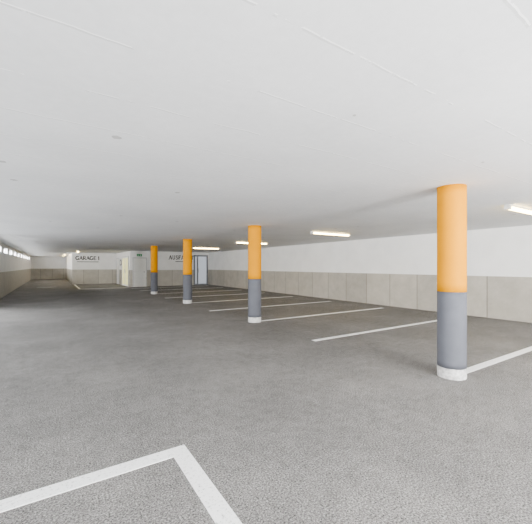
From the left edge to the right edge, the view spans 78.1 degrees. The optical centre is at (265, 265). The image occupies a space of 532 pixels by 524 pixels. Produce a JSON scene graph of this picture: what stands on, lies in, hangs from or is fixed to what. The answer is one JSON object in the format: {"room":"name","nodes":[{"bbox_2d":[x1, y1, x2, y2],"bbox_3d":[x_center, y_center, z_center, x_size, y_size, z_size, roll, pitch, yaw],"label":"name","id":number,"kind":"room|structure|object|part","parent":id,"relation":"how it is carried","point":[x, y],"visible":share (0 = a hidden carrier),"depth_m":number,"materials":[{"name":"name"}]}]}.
{"room":"parking garage","nodes":[
{"label":"parking garage","id":0,"kind":"room"},
{"bbox_2d":[0,243,30,298],"bbox_3d":[-11.539,0.205,13.969,0.200,2.500,50.000,0,0,-33],"label":"wall","id":1,"kind":"structure","parent":0,"point":[15,265],"depth_m":19.02,"materials":[{"name":"beige concrete"}]},
{"bbox_2d":[31,256,65,279],"bbox_3d":[-23.687,0.205,36.008,3.430,2.500,0.200,0,0,-33],"label":"wall","id":2,"kind":"structure","parent":0,"point":[42,267],"depth_m":35.84,"materials":[{"name":"white paint"}]},
{"bbox_2d":[66,253,71,283],"bbox_3d":[-18.793,0.205,31.436,0.200,2.500,12.800,0,0,-33],"label":"wall","id":3,"kind":"structure","parent":0,"point":[69,257],"depth_m":29.86,"materials":[{"name":"white paint"}]},
{"bbox_2d":[72,253,115,283],"bbox_3d":[-13.915,0.205,26.854,3.390,2.500,0.200,0,0,-33],"label":"wall","id":4,"kind":"structure","parent":0,"point":[103,270],"depth_m":26.71,"materials":[{"name":"white paint"}]},
{"bbox_2d":[75,256,98,259],"bbox_3d":[-14.374,-0.559,26.434,1.710,0.488,0.004,0,0,-33],"label":"sign","id":5,"kind":"object","parent":4,"relation":"attached to","point":[76,256],"depth_m":26.35,"materials":[{"name":"paint"}]},
{"bbox_2d":[116,251,129,286],"bbox_3d":[-10.944,0.205,25.206,0.200,2.500,5.800,0,0,-33],"label":"wall","id":6,"kind":"structure","parent":0,"point":[118,255],"depth_m":25.78,"materials":[{"name":"white paint"}]},
{"bbox_2d":[116,258,118,283],"bbox_3d":[-12.064,0.405,26.684,0.070,2.100,1.100,0,0,-33],"label":"door","id":7,"kind":"structure","parent":6,"relation":"in","point":[117,270],"depth_m":26.77,"materials":[{"name":"white paint"}]},
{"bbox_2d":[122,256,128,286],"bbox_3d":[-10.321,0.375,24.000,0.070,2.160,2.500,0,0,-33],"label":"door","id":8,"kind":"structure","parent":6,"relation":"in","point":[125,260],"depth_m":23.90,"materials":[{"name":"white paint"}]},
{"bbox_3d":[-10.629,0.390,24.516,0.015,1.930,1.040,0,0,-33],"label":"glass pane","id":9,"kind":"part","parent":8,"relation":"part of","materials":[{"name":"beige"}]},
{"bbox_3d":[-9.976,0.390,23.509,0.015,1.930,1.040,0,0,-33],"label":"glass pane","id":10,"kind":"part","parent":8,"relation":"part of","materials":[{"name":"beige glass"}]},
{"bbox_2d":[130,251,208,286],"bbox_3d":[-6.873,0.205,24.272,6.010,2.500,0.200,0,0,-33],"label":"wall","id":11,"kind":"structure","parent":0,"point":[170,272],"depth_m":23.95,"materials":[{"name":"white paint"}]},
{"bbox_2d":[132,257,146,286],"bbox_3d":[-8.793,0.430,22.859,0.950,2.050,0.080,0,0,-33],"label":"door","id":12,"kind":"structure","parent":11,"relation":"in","point":[139,264],"depth_m":22.85,"materials":[{"name":"white paint"}]},
{"bbox_2d":[169,255,193,261],"bbox_3d":[-6.326,-0.546,24.506,1.911,0.483,0.004,0,0,-33],"label":"sign","id":13,"kind":"object","parent":11,"relation":"attached to","point":[170,255],"depth_m":24.34,"materials":[{"name":"paint"}]},
{"bbox_2d":[194,255,207,284],"bbox_3d":[-5.022,0.305,25.314,1.150,2.300,0.070,0,0,-33],"label":"door","id":14,"kind":"structure","parent":11,"relation":"in","point":[200,261],"depth_m":25.32,"materials":[{"name":"grey metal"}]},
{"bbox_2d":[195,256,197,284],"bbox_3d":[-5.364,0.330,25.115,0.240,2.230,0.030,0,0,-33],"label":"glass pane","id":15,"kind":"object","parent":14,"relation":"attached to","point":[196,257],"depth_m":25.14,"materials":[{"name":"glass"}]},
{"bbox_3d":[-4.933,0.320,25.398,0.670,2.090,0.015,0,0,-33],"label":"glass pane","id":16,"kind":"part","parent":14,"relation":"part of","materials":[{"name":"grey glass"}]},
{"bbox_2d":[0,0,531,256],"bbox_3d":[-6.327,-1.145,17.354,12.630,0.200,50.400,0,0,-33],"label":"ceiling","id":17,"kind":"structure","parent":0,"point":[126,125],"depth_m":2.36,"materials":[{"name":"paint"}]},
{"bbox_2d":[192,247,218,248],"bbox_3d":[-3.409,-1.005,18.653,1.640,0.080,0.100,0,0,-33],"label":"ceiling lamp","id":18,"kind":"object","parent":17,"relation":"attached to","point":[192,247],"visible":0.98,"depth_m":18.46,"materials":[{"name":"white"}]},
{"bbox_2d":[234,241,267,244],"bbox_3d":[-0.631,-1.005,14.375,1.640,0.080,0.100,0,0,-33],"label":"ceiling lamp","id":19,"kind":"object","parent":17,"relation":"attached to","point":[235,241],"visible":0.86,"depth_m":14.13,"materials":[{"name":"white"}]},
{"bbox_2d":[310,231,349,236],"bbox_3d":[2.038,-1.005,10.266,1.640,0.080,0.100,0,0,-33],"label":"ceiling lamp","id":20,"kind":"object","parent":17,"relation":"attached to","point":[311,232],"visible":0.98,"depth_m":10.17,"materials":[{"name":"white"}]},
{"bbox_2d":[314,232,348,235],"bbox_3d":[2.038,-0.991,10.266,1.520,0.047,0.095,0,0,-33],"label":"diffuser","id":21,"kind":"object","parent":20,"relation":"attached to","point":[323,233],"depth_m":10.22,"materials":[{"name":"white plastic"}]},
{"bbox_2d":[504,204,531,214],"bbox_3d":[4.788,-1.005,6.031,1.640,0.080,0.100,0,0,-33],"label":"ceiling lamp","id":22,"kind":"object","parent":17,"relation":"attached to","point":[506,207],"visible":1,"depth_m":5.74,"materials":[{"name":"white"}]},
{"bbox_2d":[509,207,531,214],"bbox_3d":[4.788,-0.991,6.031,1.520,0.047,0.095,0,0,-33],"label":"diffuser","id":23,"kind":"object","parent":22,"relation":"attached to","point":[518,209],"depth_m":5.84,"materials":[{"name":"white plastic"}]},
{"bbox_2d":[0,279,531,523],"bbox_3d":[-6.327,1.555,17.354,12.630,0.200,50.400,0,0,-33],"label":"floor","id":24,"kind":"structure","parent":0,"point":[288,427],"depth_m":3.28,"materials":[{"name":"concrete"}]},
{"bbox_2d":[0,445,241,523],"bbox_3d":[-0.595,1.453,0.269,2.495,0.004,4.100,0,0,-33],"label":"parking line","id":25,"kind":"object","parent":24,"relation":"on","point":[211,498],"visible":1,"depth_m":2.18,"materials":[{"name":"white paint"}]},
{"bbox_2d":[151,246,157,293],"bbox_3d":[-5.823,0.205,17.084,0.348,2.500,0.348,0,0,-33],"label":"column","id":26,"kind":"structure","parent":24,"relation":"on","point":[154,249],"depth_m":16.94,"materials":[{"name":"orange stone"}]},
{"bbox_2d":[183,239,191,303],"bbox_3d":[-3.073,0.205,12.849,0.348,2.500,0.348,0,0,-33],"label":"column","id":27,"kind":"structure","parent":24,"relation":"on","point":[187,243],"depth_m":12.70,"materials":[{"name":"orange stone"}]},
{"bbox_2d":[193,296,292,302],"bbox_3d":[-0.820,1.453,14.312,4.985,0.004,0.120,0,0,-33],"label":"parking line","id":28,"kind":"object","parent":24,"relation":"on","point":[288,296],"visible":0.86,"depth_m":13.83,"materials":[{"name":"white paint"}]},
{"bbox_2d":[248,225,260,322],"bbox_3d":[-0.295,0.205,8.571,0.348,2.500,0.348,0,0,-33],"label":"column","id":29,"kind":"structure","parent":24,"relation":"on","point":[254,231],"depth_m":8.42,"materials":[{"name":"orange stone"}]},
{"bbox_2d":[210,301,329,310],"bbox_3d":[0.416,1.453,12.075,5.350,0.004,0.120,0,0,-33],"label":"parking line","id":30,"kind":"object","parent":24,"relation":"on","point":[324,301],"visible":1,"depth_m":12.05,"materials":[{"name":"white paint"}]},
{"bbox_2d":[261,308,379,320],"bbox_3d":[1.958,1.453,10.035,4.985,0.004,0.120,0,0,-33],"label":"parking line","id":31,"kind":"object","parent":24,"relation":"on","point":[373,308],"visible":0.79,"depth_m":9.81,"materials":[{"name":"white paint"}]},
{"bbox_2d":[312,320,436,340],"bbox_3d":[3.166,1.453,7.839,5.350,0.004,0.120,0,0,-33],"label":"parking line","id":32,"kind":"object","parent":24,"relation":"on","point":[432,320],"visible":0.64,"depth_m":7.26,"materials":[{"name":"white paint"}]},
{"bbox_2d":[437,184,466,380],"bbox_3d":[2.455,0.205,4.336,0.348,2.500,0.348,0,0,-33],"label":"column","id":33,"kind":"structure","parent":24,"relation":"on","point":[451,198],"depth_m":4.19,"materials":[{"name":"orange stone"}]},
{"bbox_2d":[467,346,531,372],"bbox_3d":[4.708,1.453,5.800,4.985,0.004,0.120,0,0,-33],"label":"parking line","id":34,"kind":"object","parent":24,"relation":"on","point":[508,356],"visible":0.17,"depth_m":5.04,"materials":[{"name":"white paint"}]},
{"bbox_2d":[209,225,531,322],"bbox_3d":[4.059,0.205,12.771,0.200,2.500,31.000,0,0,-33],"label":"wall","id":35,"kind":"structure","parent":0,"point":[400,271],"depth_m":11.71,"materials":[{"name":"white paint"}]}
]}

